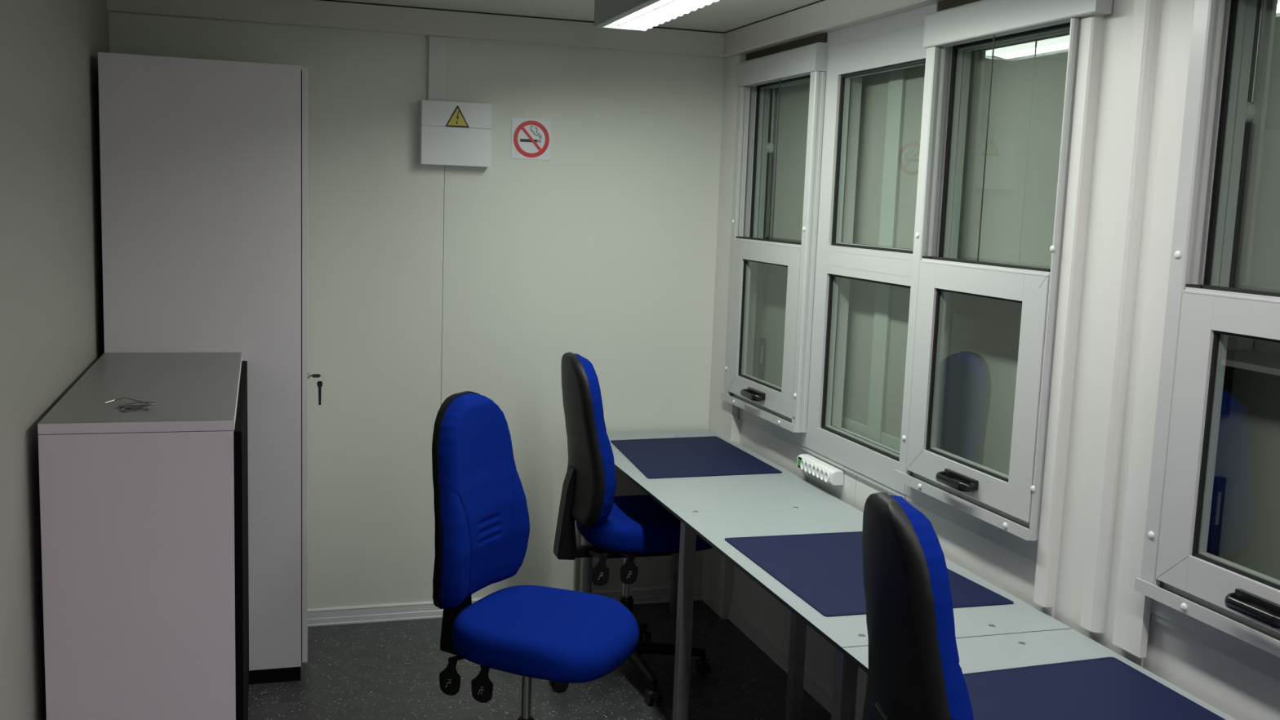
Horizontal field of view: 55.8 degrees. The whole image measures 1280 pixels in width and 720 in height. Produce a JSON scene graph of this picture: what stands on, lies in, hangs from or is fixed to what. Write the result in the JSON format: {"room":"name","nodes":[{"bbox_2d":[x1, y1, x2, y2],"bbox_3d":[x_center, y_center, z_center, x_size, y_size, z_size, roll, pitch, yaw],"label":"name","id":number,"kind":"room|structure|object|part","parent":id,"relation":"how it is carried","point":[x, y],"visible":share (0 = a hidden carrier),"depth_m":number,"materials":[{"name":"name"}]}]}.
{"room":"office","nodes":[
{"label":"office","id":0,"kind":"room"},
{"bbox_2d":[0,0,109,719],"bbox_3d":[-1.018,0.250,1.415,0.100,2.416,6.112,0,8,-17],"label":"wall","id":1,"kind":"structure","parent":0,"point":[51,304],"depth_m":2.81,"materials":[{"name":"white paint"}]},
{"bbox_2d":[108,12,724,608],"bbox_3d":[-0.696,-0.178,4.741,2.707,2.416,0.100,0,8,-17],"label":"wall","id":2,"kind":"structure","parent":0,"point":[428,284],"depth_m":4.71,"materials":[{"name":"white paint"}]},
{"bbox_2d":[106,0,728,58],"bbox_3d":[-0.716,-1.253,4.500,2.334,0.095,0.050,0,8,-17],"label":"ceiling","id":3,"kind":"structure","parent":2,"relation":"attached to","point":[302,13],"depth_m":4.46,"materials":[{"name":"white paint"}]},
{"bbox_2d":[427,35,446,101],"bbox_3d":[-0.760,-1.090,4.526,0.065,0.236,0.020,0,8,-17],"label":"duct","id":4,"kind":"object","parent":2,"relation":"attached to","point":[437,72],"visible":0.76,"depth_m":4.52,"materials":[{"name":"paint"}]},
{"bbox_2d":[419,99,492,167],"bbox_3d":[-0.696,-0.853,4.558,0.262,0.236,0.063,0,8,-17],"label":"box","id":5,"kind":"object","parent":2,"relation":"attached to","point":[452,133],"visible":1,"depth_m":4.53,"materials":[{"name":"white metal"}]},
{"bbox_2d":[307,583,702,626],"bbox_3d":[-0.561,0.993,4.892,1.724,0.066,0.014,0,8,-17],"label":"baseboard","id":6,"kind":"structure","parent":2,"relation":"attached to","point":[420,610],"depth_m":4.77,"materials":[{"name":"white"}]},
{"bbox_2d":[511,117,551,159],"bbox_3d":[-0.421,-0.855,4.674,0.155,0.154,0.005,0,8,-17],"label":"no smoking sign","id":7,"kind":"object","parent":2,"relation":"attached to","point":[531,139],"visible":1,"depth_m":4.67,"materials":[{"name":"white"}]},
{"bbox_2d":[248,600,831,719],"bbox_3d":[0.400,1.473,2.090,3.200,0.080,6.212,0,8,-17],"label":"floor","id":8,"kind":"structure","parent":0,"point":[385,670],"depth_m":4.19,"materials":[{"name":"carpet"}]},
{"bbox_2d":[37,352,248,719],"bbox_3d":[-1.331,0.622,3.389,0.430,1.139,1.205,0,8,-17],"label":"sideboard","id":9,"kind":"object","parent":8,"relation":"on","point":[144,513],"visible":1,"depth_m":2.80,"materials":[{"name":"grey laminate"}]},
{"bbox_2d":[104,397,155,412],"bbox_3d":[-1.230,0.106,2.924,0.088,0.013,0.150,-5,10,-41],"label":"keys","id":10,"kind":"object","parent":9,"relation":"on","point":[131,407],"visible":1,"depth_m":2.89,"materials":[{"name":"silver metal"}]},
{"bbox_3d":[-1.044,0.649,3.164,0.017,1.056,0.600,0,8,-17],"label":"door","id":11,"kind":"part","parent":9,"relation":"part of","materials":[{"name":"black"}]},
{"bbox_3d":[-1.223,0.567,3.734,0.017,1.056,0.600,0,8,-17],"label":"door","id":12,"kind":"part","parent":9,"relation":"part of","materials":[{"name":"black"}]},
{"bbox_2d":[97,52,309,684],"bbox_3d":[-1.477,0.043,4.179,0.628,2.067,0.525,0,8,-17],"label":"tall cabinet","id":13,"kind":"object","parent":8,"relation":"on","point":[204,162],"visible":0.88,"depth_m":3.88,"materials":[{"name":"grey laminate"}]},
{"bbox_3d":[-1.192,0.014,4.264,0.018,1.996,0.522,0,8,-17],"label":"door","id":14,"kind":"part","parent":13,"relation":"part of","materials":[{"name":"grey laminate"}]},
{"bbox_2d":[309,373,324,404],"bbox_3d":[-1.093,0.100,4.078,0.051,0.106,0.004,0,8,-17],"label":"keys","id":15,"kind":"object","parent":13,"relation":"hanging from","point":[319,384],"visible":1,"depth_m":4.08,"materials":[{"name":"grey metal"}]},
{"bbox_2d":[431,391,639,719],"bbox_3d":[-0.319,0.672,3.316,0.599,1.132,0.582,5,8,23],"label":"office chair","id":16,"kind":"object","parent":8,"relation":"on","point":[482,515],"visible":1,"depth_m":3.26,"materials":[{"name":"blue fabric"}]},
{"bbox_3d":[-0.483,0.838,3.290,0.062,0.107,0.137,5,8,23],"label":"lever","id":17,"kind":"part","parent":16,"relation":"part of","materials":[{"name":"black plastic"}]},
{"bbox_3d":[-0.392,0.846,3.251,0.062,0.107,0.137,5,8,23],"label":"lever","id":18,"kind":"part","parent":16,"relation":"part of","materials":[{"name":"black plastic"}]},
{"bbox_3d":[-0.445,0.377,3.360,0.117,0.560,0.420,5,8,23],"label":"backrest","id":19,"kind":"part","parent":16,"relation":"part of","materials":[{"name":"blue fabric"}]},
{"bbox_2d":[451,585,639,683],"bbox_3d":[-0.257,0.744,3.319,0.465,0.115,0.469,5,8,23],"label":"seat cushion","id":20,"kind":"object","parent":16,"relation":"on","point":[555,634],"depth_m":3.20,"materials":[{"name":"blue fabric"}]},
{"bbox_2d":[579,534,679,614],"bbox_3d":[-0.025,0.683,4.867,0.425,0.725,0.040,0,8,-17],"label":"frame","id":21,"kind":"object","parent":8,"relation":"on","point":[586,563],"visible":0.06,"depth_m":4.85,"materials":[{"name":"metal"}]},
{"bbox_3d":[-0.209,0.684,4.810,0.040,0.725,0.040,0,8,-17],"label":"leg","id":22,"kind":"part","parent":21,"relation":"part of","materials":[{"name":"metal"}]},
{"bbox_3d":[0.158,0.682,4.925,0.040,0.725,0.040,0,8,-17],"label":"leg","id":23,"kind":"part","parent":21,"relation":"part of","materials":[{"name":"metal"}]},
{"bbox_2d":[549,351,712,704],"bbox_3d":[-0.026,0.550,4.242,0.598,1.152,0.587,0,8,-16],"label":"office chair","id":24,"kind":"object","parent":8,"relation":"on","point":[628,527],"visible":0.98,"depth_m":4.07,"materials":[{"name":"blue fabric"}]},
{"bbox_3d":[-0.182,0.259,4.173,0.117,0.560,0.420,0,8,-16],"label":"backrest","id":25,"kind":"part","parent":24,"relation":"part of","materials":[{"name":"blue fabric"}]},
{"bbox_3d":[-0.150,0.695,4.110,0.062,0.109,0.137,0,8,-16],"label":"lever","id":26,"kind":"part","parent":24,"relation":"part of","materials":[{"name":"black plastic"}]},
{"bbox_3d":[-0.055,0.695,4.139,0.062,0.109,0.137,0,8,-16],"label":"lever","id":27,"kind":"part","parent":24,"relation":"part of","materials":[{"name":"black plastic"}]},
{"bbox_3d":[0.001,1.053,4.177,0.048,0.054,0.272,-1,8,-21],"label":"arm","id":28,"kind":"part","parent":24,"relation":"part of","materials":[{"name":"black plastic"}]},
{"bbox_3d":[-0.016,1.013,4.470,0.048,0.054,0.272,4,8,14],"label":"arm","id":29,"kind":"part","parent":24,"relation":"part of","materials":[{"name":"black plastic"}]},
{"bbox_2d":[576,494,712,552],"bbox_3d":[0.017,0.580,4.277,0.465,0.115,0.469,0,8,-16],"label":"seat cushion","id":30,"kind":"object","parent":24,"relation":"on","point":[638,523],"depth_m":4.07,"materials":[{"name":"blue fabric"}]},
{"bbox_3d":[0.100,1.036,4.330,0.272,0.054,0.048,2,8,-4],"label":"arm","id":31,"kind":"part","parent":24,"relation":"part of","materials":[{"name":"black plastic"}]},
{"bbox_2d":[701,54,746,619],"bbox_3d":[0.357,-0.079,4.897,0.039,2.256,0.257,0,8,-17],"label":"wall","id":32,"kind":"structure","parent":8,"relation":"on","point":[717,581],"depth_m":4.90,"materials":[{"name":"paint"}]},
{"bbox_2d":[672,521,806,719],"bbox_3d":[0.319,0.845,3.771,0.425,0.718,0.040,0,8,-17],"label":"desk legs","id":33,"kind":"object","parent":8,"relation":"on","point":[797,637],"visible":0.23,"depth_m":3.71,"materials":[{"name":"metal"}]},
{"bbox_3d":[0.135,0.845,3.714,0.040,0.718,0.040,0,8,-17],"label":"leg","id":34,"kind":"part","parent":33,"relation":"part of","materials":[{"name":"metal"}]},
{"bbox_3d":[0.502,0.844,3.829,0.040,0.718,0.040,0,8,-17],"label":"leg","id":35,"kind":"part","parent":33,"relation":"part of","materials":[{"name":"metal"}]},
{"bbox_2d":[606,430,1071,652],"bbox_3d":[0.374,0.465,3.842,0.593,0.016,2.356,0,8,-17],"label":"countertop","id":36,"kind":"structure","parent":33,"relation":"on","point":[716,508],"depth_m":3.67,"materials":[{"name":"grey laminate"}]},
{"bbox_2d":[610,435,782,479],"bbox_3d":[0.173,0.357,4.512,0.507,0.005,0.653,0,8,-17],"label":"desk pad","id":37,"kind":"object","parent":36,"relation":"on","point":[692,456],"visible":1,"depth_m":4.46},
{"bbox_2d":[724,531,1013,617],"bbox_3d":[0.581,0.553,3.206,0.511,0.007,0.658,0,8,-18],"label":"desk pad","id":38,"kind":"object","parent":36,"relation":"on","point":[824,571],"visible":0.72,"depth_m":3.17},
{"bbox_2d":[831,647,857,719],"bbox_3d":[0.629,0.988,2.799,0.415,0.712,0.040,0,8,-17],"label":"frame","id":39,"kind":"object","parent":8,"relation":"on","point":[846,671],"visible":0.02,"depth_m":2.69,"materials":[{"name":"metal"}]},
{"bbox_2d":[862,492,973,719],"bbox_3d":[0.638,0.827,2.248,0.613,1.177,0.585,1,8,-5],"label":"office chair","id":40,"kind":"object","parent":8,"relation":"on","point":[915,673],"visible":1,"depth_m":2.04,"materials":[{"name":"blue fabric"}]},
{"bbox_2d":[319,0,824,33],"bbox_3d":[0.142,-0.889,1.645,2.262,0.005,5.968,0,8,-17],"label":"trim","id":41,"kind":"structure","parent":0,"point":[319,0],"depth_m":4.50,"materials":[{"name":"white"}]},
{"bbox_2d":[335,0,820,32],"bbox_3d":[0.230,-0.927,1.691,2.657,0.065,6.212,0,8,-17],"label":"ceiling","id":42,"kind":"structure","parent":0,"point":[722,15],"depth_m":4.35,"materials":[{"name":"white paint"}]},
{"bbox_2d":[594,0,719,31],"bbox_3d":[0.147,-1.053,3.312,0.168,0.116,1.460,0,8,-17],"label":"light","id":43,"kind":"object","parent":42,"relation":"attached to","point":[633,15],"visible":1,"depth_m":3.74,"materials":[{"name":"grey plastic"}]},
{"bbox_2d":[640,0,719,31],"bbox_3d":[0.222,-1.014,3.341,0.006,0.036,1.450,0,8,-17],"label":"diffuser","id":44,"kind":"object","parent":43,"relation":"attached to","point":[694,5],"depth_m":3.68,"materials":[{"name":"white plastic"}]},
{"bbox_2d":[723,0,944,57],"bbox_3d":[1.249,-0.856,1.994,0.065,0.110,5.962,0,8,-17],"label":"beam","id":45,"kind":"structure","parent":42,"relation":"attached to","point":[826,15],"depth_m":4.05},
{"bbox_2d":[732,0,1279,719],"bbox_3d":[1.254,0.233,2.179,0.055,2.416,6.012,0,8,-17],"label":"wall","id":46,"kind":"structure","parent":0,"point":[1236,689],"depth_m":2.76,"materials":[{"name":"paint"}]},
{"bbox_2d":[720,32,828,448],"bbox_3d":[0.512,-0.436,4.475,0.210,1.426,0.726,0,8,-17],"label":"window","id":47,"kind":"structure","parent":46,"relation":"in","point":[781,412],"depth_m":4.49,"materials":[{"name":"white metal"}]},
{"bbox_3d":[0.418,0.127,4.514,0.048,0.030,0.153,0,8,-17],"label":"handle","id":48,"kind":"part","parent":47,"relation":"part of","materials":[{"name":"black plastic"}]},
{"bbox_3d":[0.486,0.010,4.834,0.023,0.195,0.016,0,8,-17],"label":"latch plate","id":49,"kind":"part","parent":47,"relation":"part of","materials":[{"name":"clear plastic"}]},
{"bbox_3d":[0.453,0.184,4.535,0.050,0.040,0.702,0,8,-17],"label":"sill rail","id":50,"kind":"part","parent":47,"relation":"part of","materials":[{"name":"white plastic"}]},
{"bbox_3d":[0.470,-0.137,4.492,0.041,0.608,0.609,0,8,-17],"label":"sash","id":51,"kind":"part","parent":47,"relation":"part of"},
{"bbox_3d":[0.533,-0.423,4.502,0.088,1.394,0.692,0,8,-17],"label":"frame","id":52,"kind":"part","parent":47,"relation":"part of","materials":[{"name":"white plastic"}]},
{"bbox_3d":[0.496,-0.727,4.401,0.004,0.580,0.004,-4,10,-40],"label":"cord","id":53,"kind":"part","parent":47,"relation":"part of","materials":[{"name":"white plastic"}]},
{"bbox_2d":[728,603,862,719],"bbox_3d":[1.221,1.415,2.202,0.014,0.066,5.754,0,8,-17],"label":"baseboard","id":54,"kind":"structure","parent":46,"relation":"attached to","point":[812,685],"depth_m":4.47,"materials":[{"name":"white"}]},
{"bbox_2d":[796,453,844,485],"bbox_3d":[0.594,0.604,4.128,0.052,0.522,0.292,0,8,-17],"label":"power strip","id":55,"kind":"object","parent":46,"relation":"attached to","point":[823,470],"visible":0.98,"depth_m":4.05,"materials":[{"name":"white plastic"}]},
{"bbox_2d":[797,456,801,468],"bbox_3d":[0.554,0.355,4.186,0.003,0.037,0.023,0,8,-17],"label":"switch","id":56,"kind":"object","parent":55,"relation":"attached to","point":[799,458],"depth_m":4.18,"materials":[{"name":"green plastic"}]},
{"bbox_2d":[800,459,804,470],"bbox_3d":[0.560,0.360,4.157,0.006,0.036,0.029,0,8,-17],"label":"socket","id":57,"kind":"object","parent":55,"relation":"attached to","point":[802,461],"depth_m":4.16,"materials":[{"name":"white plastic"}]},
{"bbox_2d":[804,461,808,471],"bbox_3d":[0.570,0.364,4.128,0.006,0.036,0.029,0,8,-17],"label":"socket","id":58,"kind":"object","parent":55,"relation":"attached to","point":[806,463],"depth_m":4.13,"materials":[{"name":"white plastic"}]},
{"bbox_2d":[808,463,813,474],"bbox_3d":[0.579,0.369,4.098,0.006,0.036,0.029,0,8,-17],"label":"socket","id":59,"kind":"object","parent":55,"relation":"attached to","point":[810,465],"depth_m":4.10,"materials":[{"name":"white plastic"}]},
{"bbox_2d":[812,465,817,475],"bbox_3d":[0.588,0.373,4.069,0.006,0.036,0.029,0,8,-17],"label":"socket","id":60,"kind":"object","parent":55,"relation":"attached to","point":[814,467],"depth_m":4.07,"materials":[{"name":"white plastic"}]},
{"bbox_2d":[815,467,821,478],"bbox_3d":[0.597,0.377,4.040,0.006,0.036,0.029,0,8,-17],"label":"socket","id":61,"kind":"object","parent":55,"relation":"attached to","point":[818,470],"depth_m":4.04,"materials":[{"name":"white plastic"}]},
{"bbox_2d":[819,469,825,479],"bbox_3d":[0.606,0.381,4.011,0.006,0.036,0.029,0,8,-17],"label":"socket","id":62,"kind":"object","parent":55,"relation":"attached to","point":[822,472],"depth_m":4.02,"materials":[{"name":"white plastic"}]},
{"bbox_2d":[823,471,829,482],"bbox_3d":[0.615,0.386,3.981,0.006,0.036,0.029,0,8,-17],"label":"socket","id":63,"kind":"object","parent":55,"relation":"attached to","point":[826,474],"depth_m":3.99,"materials":[{"name":"white plastic"}]},
{"bbox_2d":[801,3,937,499],"bbox_3d":[0.742,-0.343,3.833,0.090,1.426,0.717,0,8,-17],"label":"window","id":64,"kind":"structure","parent":46,"relation":"in","point":[894,42],"depth_m":4.00,"materials":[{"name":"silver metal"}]},
{"bbox_2d":[894,0,1112,563],"bbox_3d":[0.918,-0.243,3.126,0.176,1.426,0.750,0,8,-17],"label":"window","id":65,"kind":"structure","parent":46,"relation":"in","point":[1003,509],"depth_m":3.19,"materials":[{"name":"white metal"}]},
{"bbox_3d":[0.833,0.318,3.193,0.048,0.030,0.153,0,8,-17],"label":"handle","id":66,"kind":"part","parent":65,"relation":"part of","materials":[{"name":"black plastic"}]},
{"bbox_3d":[0.863,0.372,3.228,0.050,0.040,0.647,0,8,-17],"label":"sill rail","id":67,"kind":"part","parent":65,"relation":"part of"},
{"bbox_3d":[0.948,-0.233,3.180,0.088,1.394,0.668,0,8,-17],"label":"frame","id":68,"kind":"part","parent":65,"relation":"part of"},
{"bbox_3d":[0.884,0.054,3.171,0.041,0.608,0.585,0,8,-17],"label":"sash","id":69,"kind":"part","parent":65,"relation":"part of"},
{"bbox_3d":[0.896,-0.544,3.128,0.004,0.580,0.004,-4,10,-40],"label":"cord","id":70,"kind":"part","parent":65,"relation":"part of","materials":[{"name":"white plastic"}]},
{"bbox_2d":[842,628,1236,719],"bbox_3d":[1.062,0.795,1.652,0.593,0.014,2.276,0,8,-17],"label":"countertop","id":71,"kind":"structure","parent":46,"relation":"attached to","point":[1002,651],"depth_m":2.65,"materials":[{"name":"grey laminate"}]},
{"bbox_2d":[963,657,1225,719],"bbox_3d":[0.886,0.696,2.256,0.510,0.005,0.649,0,8,-17],"label":"desk pad","id":72,"kind":"object","parent":71,"relation":"on","point":[1105,688],"visible":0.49,"depth_m":2.42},
{"bbox_2d":[1033,15,1104,617],"bbox_3d":[0.999,0.062,2.864,0.038,1.956,0.062,0,8,-17],"label":"wall panel","id":73,"kind":"object","parent":46,"relation":"attached to","point":[1091,28],"visible":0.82,"depth_m":2.82,"materials":[{"name":"paint"}]},
{"bbox_2d":[1080,0,1161,633],"bbox_3d":[1.064,-0.133,2.662,0.034,1.510,0.066,0,8,-17],"label":"wall panel","id":74,"kind":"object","parent":46,"relation":"attached to","point":[1147,13],"depth_m":2.65,"materials":[{"name":"paint"}]},
{"bbox_2d":[1112,0,1195,657],"bbox_3d":[1.101,-0.116,2.543,0.034,1.510,0.095,0,8,-17],"label":"wall panel","id":75,"kind":"object","parent":46,"relation":"attached to","point":[1132,609],"visible":0.8,"depth_m":2.55,"materials":[{"name":"paint"}]},
{"bbox_2d":[1134,0,1279,681],"bbox_3d":[1.232,-0.106,2.180,0.210,1.426,0.710,0,8,-17],"label":"window","id":76,"kind":"structure","parent":46,"relation":"in","point":[1232,609],"depth_m":2.42,"materials":[{"name":"white metal"}]},
{"bbox_3d":[1.173,0.515,2.240,0.050,0.040,0.685,0,8,-17],"label":"sill rail","id":77,"kind":"part","parent":76,"relation":"part of","materials":[{"name":"white plastic"}]},
{"bbox_3d":[1.207,0.341,2.537,0.023,0.195,0.016,0,8,-17],"label":"latch plate","id":78,"kind":"part","parent":76,"relation":"part of","materials":[{"name":"clear plastic"}]},
{"bbox_3d":[1.190,0.194,2.198,0.041,0.608,0.592,0,8,-17],"label":"sash","id":79,"kind":"part","parent":76,"relation":"part of","materials":[{"name":"white plastic"}]},
{"bbox_3d":[1.138,0.458,2.220,0.048,0.030,0.153,0,8,-17],"label":"handle","id":80,"kind":"part","parent":76,"relation":"part of","materials":[{"name":"black plastic"}]},
{"label":"outside","id":81,"kind":"structure","parent":0,"visible":0},
{"bbox_2d":[752,0,1279,580],"bbox_3d":[1.317,0.022,2.327,0.055,2.200,6.312,0,8,-17],"label":"wall","id":82,"kind":"structure","parent":81,"point":[981,336],"depth_m":3.31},
{"bbox_2d":[841,68,906,451],"bbox_3d":[0.810,-0.196,3.833,0.010,2.200,0.680,0,8,-17],"label":"trim","id":83,"kind":"structure","parent":82,"relation":"attached to","point":[873,431],"depth_m":3.88,"materials":[{"name":"grey plastic"}]}
]}

